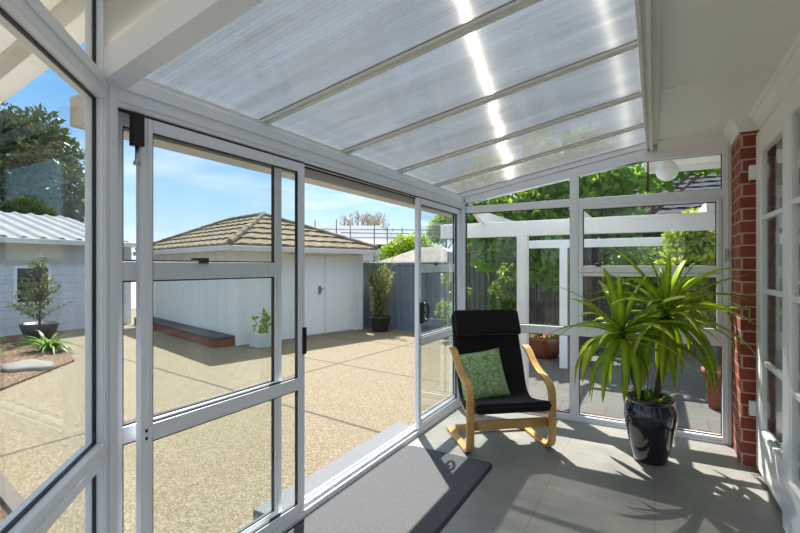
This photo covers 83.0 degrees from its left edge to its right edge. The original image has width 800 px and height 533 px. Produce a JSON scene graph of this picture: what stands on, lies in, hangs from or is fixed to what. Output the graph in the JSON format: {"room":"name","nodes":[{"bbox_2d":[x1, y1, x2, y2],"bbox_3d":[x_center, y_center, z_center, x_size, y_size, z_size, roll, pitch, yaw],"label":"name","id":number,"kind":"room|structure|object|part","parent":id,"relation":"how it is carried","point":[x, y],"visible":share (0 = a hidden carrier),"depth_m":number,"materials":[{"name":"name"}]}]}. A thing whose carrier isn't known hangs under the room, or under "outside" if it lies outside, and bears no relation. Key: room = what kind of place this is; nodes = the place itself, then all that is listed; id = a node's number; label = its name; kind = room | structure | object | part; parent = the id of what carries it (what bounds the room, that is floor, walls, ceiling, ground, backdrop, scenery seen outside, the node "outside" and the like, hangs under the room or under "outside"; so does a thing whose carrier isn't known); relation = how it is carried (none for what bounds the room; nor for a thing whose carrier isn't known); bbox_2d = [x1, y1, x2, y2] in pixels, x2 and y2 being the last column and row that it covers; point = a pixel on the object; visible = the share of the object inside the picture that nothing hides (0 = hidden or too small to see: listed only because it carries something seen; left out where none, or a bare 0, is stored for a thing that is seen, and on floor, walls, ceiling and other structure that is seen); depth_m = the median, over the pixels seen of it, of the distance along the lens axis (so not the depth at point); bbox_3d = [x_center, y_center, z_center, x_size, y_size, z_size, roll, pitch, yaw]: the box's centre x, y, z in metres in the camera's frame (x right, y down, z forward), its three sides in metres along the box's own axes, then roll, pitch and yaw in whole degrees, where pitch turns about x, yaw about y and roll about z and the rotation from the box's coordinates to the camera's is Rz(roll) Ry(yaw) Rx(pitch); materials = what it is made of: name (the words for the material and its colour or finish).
{"room":"sunroom","nodes":[
{"label":"sunroom","id":0,"kind":"room"},
{"bbox_2d":[0,0,166,103],"bbox_3d":[-1.827,-0.959,0.455,3.610,0.634,3.000,0,0,29],"label":"porch roof","id":1,"kind":"structure","parent":0,"point":[19,66],"depth_m":1.76,"materials":[{"name":"beige paint"}]},
{"bbox_2d":[100,1,465,532],"bbox_3d":[-0.231,0.240,3.169,0.137,2.360,3.565,0,0,29],"label":"door frame","id":2,"kind":"structure","parent":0,"point":[156,103],"depth_m":1.94,"materials":[{"name":"white metal"}]},
{"bbox_2d":[0,0,108,532],"bbox_3d":[-0.924,0.150,1.054,0.086,2.500,1.160,0,0,-16],"label":"window","id":3,"kind":"structure","parent":2,"relation":"in","point":[30,22],"depth_m":1.50,"materials":[{"name":"white metal"}]},
{"bbox_2d":[118,112,281,532],"bbox_3d":[-0.867,0.388,2.075,0.060,1.945,0.895,0,0,29],"label":"door","id":4,"kind":"structure","parent":2,"relation":"in","point":[203,269],"depth_m":2.10,"materials":[{"name":"white metal"}]},
{"bbox_2d":[129,112,306,532],"bbox_3d":[-0.771,0.395,2.115,0.076,1.939,0.983,0,0,29],"label":"door","id":5,"kind":"structure","parent":2,"relation":"in","point":[142,130],"depth_m":1.85,"materials":[{"name":"white metal"}]},
{"bbox_3d":[-0.537,0.415,2.530,0.020,0.150,0.030,0,0,29],"label":"handle","id":6,"kind":"part","parent":5,"relation":"part of","materials":[{"name":"black plastic"}]},
{"bbox_2d":[70,94,451,216],"bbox_3d":[-0.295,-0.610,3.385,0.218,0.160,3.771,0,0,29],"label":"trim","id":7,"kind":"structure","parent":2,"relation":"attached to","point":[77,104],"depth_m":2.59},
{"bbox_2d":[253,422,412,520],"bbox_3d":[-0.344,1.492,3.362,0.240,0.115,1.720,0,0,29],"label":"step","id":8,"kind":"structure","parent":2,"relation":"attached to","point":[318,478],"depth_m":3.24,"materials":[{"name":"grey concrete"}]},
{"bbox_2d":[415,198,458,429],"bbox_3d":[0.368,0.395,4.160,0.054,1.939,0.900,0,0,29],"label":"door","id":9,"kind":"structure","parent":2,"relation":"in","point":[420,340],"depth_m":3.79,"materials":[{"name":"white metal"}]},
{"bbox_3d":[0.211,0.390,3.847,0.022,0.180,0.161,0,0,29],"label":"handle","id":10,"kind":"part","parent":9,"relation":"part of","materials":[{"name":"black plastic"}]},
{"bbox_2d":[421,206,454,419],"bbox_3d":[0.364,0.388,4.260,0.060,1.945,0.880,0,0,29],"label":"door","id":11,"kind":"structure","parent":2,"relation":"in","point":[425,268],"depth_m":4.47,"materials":[{"name":"white metal"}]},
{"bbox_2d":[79,0,645,197],"bbox_3d":[0.484,-0.851,2.773,1.860,0.447,3.562,0,0,29],"label":"roof","id":12,"kind":"structure","parent":0,"point":[174,27],"depth_m":2.00,"materials":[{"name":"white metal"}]},
{"bbox_3d":[-0.230,-0.718,3.157,0.040,0.035,3.505,0,0,29],"label":"wall plate","id":13,"kind":"part","parent":12,"relation":"part of","materials":[{"name":"white metal"}]},
{"bbox_2d":[284,405,785,532],"bbox_3d":[0.245,1.470,1.331,2.780,0.140,6.360,0,0,29],"label":"floor","id":14,"kind":"structure","parent":0,"point":[591,480],"depth_m":2.88,"materials":[{"name":"grey tile"}]},
{"bbox_2d":[285,446,491,532],"bbox_3d":[-0.020,1.395,2.691,0.707,0.009,1.570,0,0,29],"label":"door mat","id":15,"kind":"object","parent":14,"relation":"on","point":[416,489],"visible":1,"depth_m":2.73,"materials":[{"name":"fabric"}]},
{"bbox_2d":[446,309,555,451],"bbox_3d":[0.792,0.886,3.660,0.706,1.025,0.733,0,0,-9],"label":"armchair","id":16,"kind":"object","parent":14,"relation":"on","point":[474,331],"visible":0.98,"depth_m":3.73,"materials":[{"name":"black leather"}]},
{"bbox_3d":[0.473,1.036,3.601,0.058,0.726,0.575,0,0,-9],"label":"frame","id":17,"kind":"part","parent":16,"relation":"part of","materials":[{"name":"brown wood"}]},
{"bbox_3d":[0.760,1.355,3.849,0.596,0.050,0.020,0,0,-9],"label":"cross rail","id":18,"kind":"part","parent":16,"relation":"part of","materials":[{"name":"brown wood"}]},
{"bbox_3d":[0.536,0.796,3.641,0.045,0.740,0.688,0,0,-9],"label":"seat rail","id":19,"kind":"part","parent":16,"relation":"part of","materials":[{"name":"brown wood"}]},
{"bbox_2d":[459,348,510,399],"bbox_3d":[0.670,0.888,3.687,0.438,0.416,0.195,0,0,-13],"label":"throw pillow","id":20,"kind":"object","parent":16,"relation":"on","point":[484,369],"visible":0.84,"depth_m":3.64,"materials":[{"name":"green fabric"}]},
{"bbox_2d":[451,312,550,414],"bbox_3d":[0.786,0.762,3.662,0.585,0.735,0.692,0,0,-9],"label":"seat cushion","id":21,"kind":"object","parent":16,"relation":"on","point":[473,332],"depth_m":3.81,"materials":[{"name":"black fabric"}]},
{"bbox_3d":[0.834,1.185,3.405,0.596,0.070,0.020,0,0,-9],"label":"cross rail","id":22,"kind":"part","parent":16,"relation":"part of","materials":[{"name":"brown wood"}]},
{"bbox_3d":[1.113,1.036,3.708,0.058,0.726,0.575,0,0,-9],"label":"frame","id":23,"kind":"part","parent":16,"relation":"part of","materials":[{"name":"brown wood"}]},
{"bbox_3d":[1.029,0.796,3.723,0.045,0.740,0.688,0,0,-9],"label":"seat rail","id":24,"kind":"part","parent":16,"relation":"part of","materials":[{"name":"brown wood"}]},
{"bbox_2d":[542,243,758,465],"bbox_3d":[1.732,0.615,3.310,1.363,1.566,1.186,0,0,29],"label":"yucca","id":25,"kind":"object","parent":14,"relation":"on","point":[651,417],"visible":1,"depth_m":3.17,"materials":[{"name":"green plant"}]},
{"bbox_2d":[464,144,731,445],"bbox_3d":[1.621,0.170,4.104,2.295,2.480,0.132,0,0,29],"label":"window frame","id":26,"kind":"structure","parent":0,"point":[642,156],"depth_m":3.99,"materials":[{"name":"white metal"}]},
{"bbox_2d":[635,0,652,150],"bbox_3d":[0.585,-1.066,1.116,0.052,0.188,6.320,0,0,29],"label":"trim","id":27,"kind":"structure","parent":26,"relation":"attached to","point":[642,7],"depth_m":2.15,"materials":[{"name":"white metal"}]},
{"bbox_2d":[579,198,721,272],"bbox_3d":[2.079,-0.245,3.826,1.057,0.596,0.080,0,0,29],"label":"window","id":28,"kind":"structure","parent":26,"relation":"in","point":[718,201],"depth_m":3.79,"materials":[{"name":"white metal"}]},
{"bbox_2d":[579,273,721,336],"bbox_3d":[2.079,0.305,3.826,1.057,0.496,0.080,0,0,29],"label":"window","id":29,"kind":"structure","parent":26,"relation":"in","point":[718,277],"depth_m":3.72,"materials":[{"name":"white metal"}]},
{"bbox_3d":[2.366,-1.015,3.706,0.605,0.110,0.060,0,0,29],"label":"head panel","id":30,"kind":"part","parent":26,"relation":"part of","materials":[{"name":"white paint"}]},
{"bbox_2d":[644,155,720,173],"bbox_3d":[2.891,-1.020,4.001,1.290,0.120,0.930,0,0,29],"label":"trim","id":31,"kind":"structure","parent":26,"relation":"attached to","point":[710,162],"depth_m":4.43,"materials":[{"name":"white paint"}]},
{"bbox_2d":[623,390,677,465],"bbox_3d":[1.810,1.167,3.273,0.344,0.462,0.344,0,0,29],"label":"pot","id":32,"kind":"object","parent":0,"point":[651,420],"depth_m":3.16,"materials":[{"name":"black ceramic"}]},
{"bbox_2d":[655,160,678,180],"bbox_3d":[2.493,-0.909,4.220,0.189,0.226,0.189,0,0,29],"label":"globe lamp","id":33,"kind":"object","parent":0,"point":[668,170],"visible":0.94,"depth_m":4.16,"materials":[{"name":"white glass"}]},
{"bbox_2d":[651,0,799,144],"bbox_3d":[0.961,-1.062,0.905,0.814,0.075,6.320,0,0,29],"label":"ceiling","id":34,"kind":"structure","parent":0,"point":[713,60],"depth_m":2.24,"materials":[{"name":"white paint"}]},
{"bbox_2d":[732,130,758,467],"bbox_3d":[2.650,0.175,3.351,0.273,2.450,0.540,0,0,29],"label":"wall","id":35,"kind":"structure","parent":0,"point":[744,146],"depth_m":3.17,"materials":[{"name":"red brick"}]},
{"bbox_2d":[657,33,799,152],"bbox_3d":[0.887,-0.999,0.909,0.612,0.107,6.255,0,0,29],"label":"trim","id":36,"kind":"structure","parent":35,"relation":"attached to","point":[788,71],"depth_m":3.08,"materials":[{"name":"white paint"}]},
{"bbox_2d":[759,101,781,130],"bbox_3d":[1.325,0.150,0.740,0.318,2.500,6.390,0,0,29],"label":"wall","id":37,"kind":"structure","parent":0,"point":[780,104],"depth_m":2.76,"materials":[{"name":"white paint"}]},
{"bbox_2d":[757,131,770,469],"bbox_3d":[2.091,0.230,2.265,0.180,2.340,1.900,0,0,29],"label":"trim","id":38,"kind":"structure","parent":37,"relation":"attached to","point":[769,151],"depth_m":3.08,"materials":[{"name":"white paint"}]},
{"bbox_2d":[748,107,799,509],"bbox_3d":[2.269,0.235,2.732,0.082,2.270,0.908,0,0,26],"label":"door","id":39,"kind":"structure","parent":37,"relation":"in","point":[768,453],"depth_m":2.98,"materials":[{"name":"white paint"}]},
{"bbox_2d":[771,138,781,449],"bbox_3d":[2.096,0.240,2.280,0.054,2.240,1.830,0,0,29],"label":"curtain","id":40,"kind":"object","parent":37,"relation":"hanging from","point":[776,150],"visible":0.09,"depth_m":2.90,"materials":[{"name":"white fabric"}]},
{"bbox_2d":[782,76,799,532],"bbox_3d":[1.823,0.235,1.981,0.046,2.270,0.880,0,0,28],"label":"door","id":41,"kind":"structure","parent":37,"relation":"in","point":[790,98],"depth_m":2.27,"materials":[{"name":"white paint"}]},
{"label":"outside","id":42,"kind":"structure","parent":0,"visible":0},
{"bbox_2d":[529,347,720,431],"bbox_3d":[6.287,1.623,4.842,9.800,0.195,4.630,0,0,29],"label":"paving","id":43,"kind":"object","parent":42,"point":[691,405],"depth_m":5.61,"materials":[{"name":"grey concrete"}]},
{"bbox_2d":[529,322,558,358],"bbox_3d":[2.438,1.220,7.636,0.729,0.609,0.720,0,0,29],"label":"flower pot","id":44,"kind":"object","parent":43,"relation":"on","point":[548,348],"visible":0.5,"depth_m":7.41,"materials":[{"name":"ceramic"}]},
{"bbox_2d":[441,203,714,392],"bbox_3d":[2.968,0.447,5.318,4.450,2.154,2.820,0,0,29],"label":"pergola","id":45,"kind":"object","parent":43,"relation":"on","point":[489,225],"visible":0.75,"depth_m":4.96,"materials":[{"name":"white paint"}]},
{"bbox_3d":[1.358,0.585,4.997,0.110,1.879,0.100,0,0,29],"label":"post","id":46,"kind":"part","parent":45,"relation":"part of","materials":[{"name":"white paint"}]},
{"bbox_3d":[2.463,0.612,6.796,0.110,1.824,0.100,0,0,29],"label":"post","id":47,"kind":"part","parent":45,"relation":"part of","materials":[{"name":"white paint"}]},
{"bbox_2d":[568,344,587,365],"bbox_3d":[2.774,1.389,7.103,0.340,0.269,0.320,0,0,29],"label":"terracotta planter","id":48,"kind":"object","parent":43,"relation":"on","point":[568,344],"visible":0.03,"depth_m":7.00,"materials":[{"name":"brown ceramic"}]},
{"bbox_2d":[447,249,716,355],"bbox_3d":[5.682,0.595,7.525,10.572,1.850,0.090,0,0,29],"label":"fence","id":49,"kind":"object","parent":43,"relation":"on","point":[543,307],"visible":0.09,"depth_m":9.15,"materials":[{"name":"grey wood"}]},
{"bbox_3d":[1.103,0.595,10.105,0.060,1.850,0.090,0,0,29],"label":"post","id":50,"kind":"part","parent":49,"relation":"part of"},
{"bbox_2d":[452,121,720,352],"bbox_3d":[3.244,-0.504,8.106,4.904,4.064,2.017,0,0,25],"label":"maple tree","id":51,"kind":"object","parent":43,"relation":"on","point":[619,181],"visible":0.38,"depth_m":7.86,"materials":[{"name":"green plant"}]},
{"bbox_2d":[595,236,671,313],"bbox_3d":[4.273,0.499,7.760,1.818,2.044,0.877,0,0,29],"label":"shrub","id":52,"kind":"object","parent":43,"relation":"on","point":[655,249],"visible":0.21,"depth_m":7.71,"materials":[{"name":"green plant"}]},
{"bbox_2d":[651,207,720,365],"bbox_3d":[3.982,0.387,5.562,1.612,2.271,1.253,0,0,29],"label":"tree","id":53,"kind":"object","parent":43,"relation":"on","point":[681,245],"visible":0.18,"depth_m":5.47,"materials":[{"name":"green plant"}]},
{"bbox_2d":[701,366,720,411],"bbox_3d":[3.437,1.312,4.836,0.360,0.424,0.360,0,0,29],"label":"clay pot","id":54,"kind":"object","parent":43,"relation":"on","point":[713,398],"visible":0.26,"depth_m":4.78,"materials":[{"name":"ceramic"}]},
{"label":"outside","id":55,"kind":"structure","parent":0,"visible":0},
{"bbox_2d":[556,408,720,433],"bbox_3d":[2.842,1.610,3.822,4.800,0.220,0.530,0,0,29],"label":"strip","id":56,"kind":"object","parent":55,"point":[607,416],"depth_m":4.46,"materials":[{"name":"white metal"}]},
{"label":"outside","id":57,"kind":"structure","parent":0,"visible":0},
{"bbox_2d":[0,308,451,532],"bbox_3d":[-12.314,1.620,4.425,22.200,0.200,23.620,0,0,29],"label":"patio","id":58,"kind":"structure","parent":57,"point":[209,477],"depth_m":4.58,"materials":[{"name":"beige concrete"}]},
{"bbox_2d":[0,506,7,522],"bbox_3d":[-4.419,1.520,1.629,2.700,0.040,4.500,0,0,29],"label":"bed","id":59,"kind":"object","parent":58,"relation":"on","point":[3,514],"depth_m":2.73,"materials":[{"name":"brown soil"}]},
{"bbox_2d":[0,472,24,512],"bbox_3d":[-4.264,1.512,1.808,2.786,0.055,4.424,0,0,29],"label":"strip","id":60,"kind":"object","parent":58,"relation":"on","point":[10,498],"depth_m":2.92,"materials":[{"name":"white concrete"}]},
{"bbox_2d":[0,334,73,390],"bbox_3d":[-7.614,1.515,5.840,5.200,0.050,6.700,0,0,29],"label":"garden bed","id":61,"kind":"object","parent":58,"relation":"on","point":[7,380],"visible":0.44,"depth_m":7.40,"materials":[{"name":"brown soil"}]},
{"bbox_2d":[1,359,53,372],"bbox_3d":[-5.491,1.462,6.645,0.874,0.075,0.596,0,0,29],"label":"stepping stone","id":62,"kind":"object","parent":61,"relation":"on","point":[29,364],"visible":0.99,"depth_m":6.51,"materials":[{"name":"white stone"}]},
{"bbox_2d":[4,254,72,341],"bbox_3d":[-7.271,0.611,9.014,1.106,1.759,1.060,0,0,29],"label":"potted shrub","id":63,"kind":"object","parent":61,"relation":"on","point":[48,328],"visible":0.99,"depth_m":8.98,"materials":[{"name":"green plant"}]},
{"bbox_2d":[18,321,59,341],"bbox_3d":[-7.230,1.310,9.067,0.660,0.360,0.660,0,0,29],"label":"pot","id":64,"kind":"object","parent":63,"relation":"on","point":[48,328],"depth_m":8.88,"materials":[{"name":"plastic"}]},
{"bbox_2d":[10,330,80,354],"bbox_3d":[-6.188,1.361,7.956,1.077,0.438,1.049,0,0,29],"label":"grass tuft","id":65,"kind":"object","parent":61,"relation":"on","point":[45,345],"visible":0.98,"depth_m":7.88,"materials":[{"name":"green plant"}]},
{"bbox_2d":[0,101,84,239],"bbox_3d":[-16.743,-2.679,18.087,10.038,8.446,9.802,0,0,29],"label":"tree","id":66,"kind":"object","parent":58,"relation":"on","point":[37,177],"visible":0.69,"depth_m":16.99,"materials":[{"name":"green plant"}]},
{"bbox_2d":[0,211,135,336],"bbox_3d":[-12.413,0.007,7.568,5.340,3.025,13.000,0,0,29],"label":"outbuilding","id":67,"kind":"structure","parent":58,"relation":"on","point":[66,257],"depth_m":10.60,"materials":[{"name":"white paint"}]},
{"bbox_3d":[-8.239,0.415,10.152,0.008,0.750,0.580,0,0,29],"label":"pane","id":68,"kind":"part","parent":67,"relation":"part of","materials":[{"name":"clear glass"}]},
{"bbox_2d":[134,317,233,347],"bbox_3d":[-5.062,1.423,10.240,4.880,0.195,0.398,0,0,44],"label":"bench","id":69,"kind":"object","parent":58,"relation":"on","point":[214,339],"visible":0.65,"depth_m":9.25,"materials":[{"name":"wood"}]},
{"bbox_2d":[132,212,379,345],"bbox_3d":[-3.834,0.102,11.559,5.696,2.836,3.846,0,0,44],"label":"shed","id":70,"kind":"object","parent":58,"relation":"on","point":[333,261],"visible":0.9,"depth_m":9.92,"materials":[{"name":"metal"}]},
{"bbox_3d":[-1.976,0.625,9.861,0.036,1.730,0.800,0,0,44],"label":"door","id":71,"kind":"part","parent":70,"relation":"part of","materials":[{"name":"white wood"}]},
{"bbox_3d":[-1.682,0.610,10.168,0.030,1.820,1.810,0,0,44],"label":"door frame","id":72,"kind":"part","parent":70,"relation":"part of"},
{"bbox_3d":[-1.394,0.625,10.460,0.036,1.730,0.830,0,0,44],"label":"door","id":73,"kind":"part","parent":70,"relation":"part of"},
{"bbox_2d":[250,308,270,347],"bbox_3d":[-2.603,1.153,8.611,0.415,0.735,0.416,0,0,38],"label":"planter","id":74,"kind":"object","parent":58,"relation":"on","point":[262,338],"visible":0.98,"depth_m":8.52,"materials":[{"name":"white ceramic"}]},
{"bbox_3d":[-2.628,1.390,8.612,0.340,0.260,0.340,0,0,44],"label":"pot","id":75,"kind":"part","parent":74,"relation":"part of","materials":[{"name":"white ceramic"}]},
{"bbox_2d":[362,252,396,331],"bbox_3d":[-0.483,0.581,10.591,0.851,1.879,0.567,0,0,-3],"label":"bamboo","id":76,"kind":"object","parent":58,"relation":"on","point":[379,322],"visible":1,"depth_m":10.55,"materials":[{"name":"plant"}]},
{"bbox_2d":[369,315,390,331],"bbox_3d":[-0.468,1.345,10.617,0.520,0.350,0.520,0,0,29],"label":"pot","id":77,"kind":"object","parent":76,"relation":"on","point":[379,323],"depth_m":10.44,"materials":[{"name":"plastic"}]},
{"bbox_2d":[363,263,446,331],"bbox_3d":[-0.123,0.715,11.025,3.220,1.610,0.090,0,0,29],"label":"metal fence","id":78,"kind":"object","parent":58,"relation":"on","point":[401,304],"visible":0.46,"depth_m":10.86,"materials":[{"name":"grey metal"}]},
{"bbox_3d":[-0.110,1.490,11.018,3.190,0.060,0.070,0,0,29],"label":"rail","id":79,"kind":"part","parent":78,"relation":"part of","materials":[{"name":"grey metal"}]},
{"bbox_3d":[-0.112,-0.065,11.016,3.190,0.050,0.075,0,0,29],"label":"rail","id":80,"kind":"part","parent":78,"relation":"part of","materials":[{"name":"grey metal"}]},
{"bbox_3d":[0.591,0.725,10.623,0.060,1.590,0.090,0,0,29],"label":"post","id":81,"kind":"part","parent":78,"relation":"part of","materials":[{"name":"grey metal"}]},
{"bbox_2d":[434,262,471,337],"bbox_3d":[1.097,0.694,9.273,0.877,1.656,0.628,0,0,29],"label":"climbing shrub","id":82,"kind":"object","parent":58,"relation":"on","point":[447,283],"visible":0.3,"depth_m":9.24,"materials":[{"name":"green plant"}]},
{"bbox_2d":[484,263,516,309],"bbox_3d":[2.149,0.676,9.104,0.929,1.692,0.640,0,0,29],"label":"climbing shrub","id":83,"kind":"object","parent":58,"relation":"on","point":[502,283],"visible":0.41,"depth_m":9.04,"materials":[{"name":"green plant"}]},
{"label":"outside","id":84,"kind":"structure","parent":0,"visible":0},
{"bbox_2d":[131,282,135,307],"bbox_3d":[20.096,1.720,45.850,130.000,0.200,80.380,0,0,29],"label":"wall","id":85,"kind":"structure","parent":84,"point":[133,284],"depth_m":25.70,"materials":[{"name":"white paint"}]},
{"bbox_2d":[265,212,442,261],"bbox_3d":[-2.482,-0.715,24.355,9.986,4.470,0.068,0,0,0],"label":"scaffolding","id":86,"kind":"object","parent":85,"relation":"on","point":[336,229],"visible":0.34,"depth_m":24.33,"materials":[{"name":"grey metal"}]},
{"bbox_3d":[-2.482,-2.000,24.345,9.985,0.142,0.048,0,0,0],"label":"rail","id":87,"kind":"part","parent":86,"relation":"part of","materials":[{"name":"grey metal"}]},
{"bbox_3d":[-0.335,-1.780,24.345,5.692,0.122,0.048,0,0,0],"label":"rail","id":88,"kind":"part","parent":86,"relation":"part of","materials":[{"name":"grey metal"}]},
{"bbox_3d":[-2.482,-1.560,24.345,9.985,0.122,0.048,0,0,0],"label":"rail","id":89,"kind":"part","parent":86,"relation":"part of","materials":[{"name":"grey metal"}]},
{"bbox_2d":[316,226,398,262],"bbox_3d":[-2.512,-0.565,28.983,7.970,4.170,8.285,0,0,6],"label":"house","id":90,"kind":"structure","parent":85,"relation":"on","point":[380,242],"depth_m":27.91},
{"bbox_2d":[332,211,398,234],"bbox_3d":[-2.914,-1.537,35.853,6.738,6.114,5.915,0,0,-13],"label":"bare tree","id":91,"kind":"object","parent":85,"relation":"on","point":[370,222],"visible":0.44,"depth_m":35.69,"materials":[{"name":"brown plant"}]},
{"bbox_2d":[378,232,438,261],"bbox_3d":[0.520,-0.057,20.518,3.125,3.159,1.668,0,0,9],"label":"round tree","id":92,"kind":"object","parent":85,"relation":"on","point":[405,243],"visible":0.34,"depth_m":20.26,"materials":[{"name":"green plant"}]},
{"bbox_2d":[374,247,451,262],"bbox_3d":[1.236,0.385,17.267,3.300,2.270,3.100,0,0,29],"label":"house","id":93,"kind":"structure","parent":85,"relation":"on","point":[428,254],"depth_m":16.55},
{"bbox_2d":[426,215,451,248],"bbox_3d":[3.025,-0.964,26.914,3.035,4.969,1.953,0,0,-5],"label":"round tree","id":94,"kind":"object","parent":85,"relation":"on","point":[441,220],"visible":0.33,"depth_m":26.62,"materials":[{"name":"green plant"}]},
{"bbox_2d":[446,223,502,251],"bbox_3d":[3.007,-0.040,12.160,2.300,3.120,3.860,0,0,29],"label":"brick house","id":95,"kind":"structure","parent":85,"relation":"on","point":[468,249],"depth_m":11.13,"materials":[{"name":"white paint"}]},
{"bbox_2d":[599,171,720,248],"bbox_3d":[9.718,-0.750,9.779,10.726,4.540,5.420,0,0,29],"label":"house","id":96,"kind":"structure","parent":85,"relation":"on","point":[712,181],"depth_m":10.30,"materials":[{"name":"grey concrete"}]}
]}

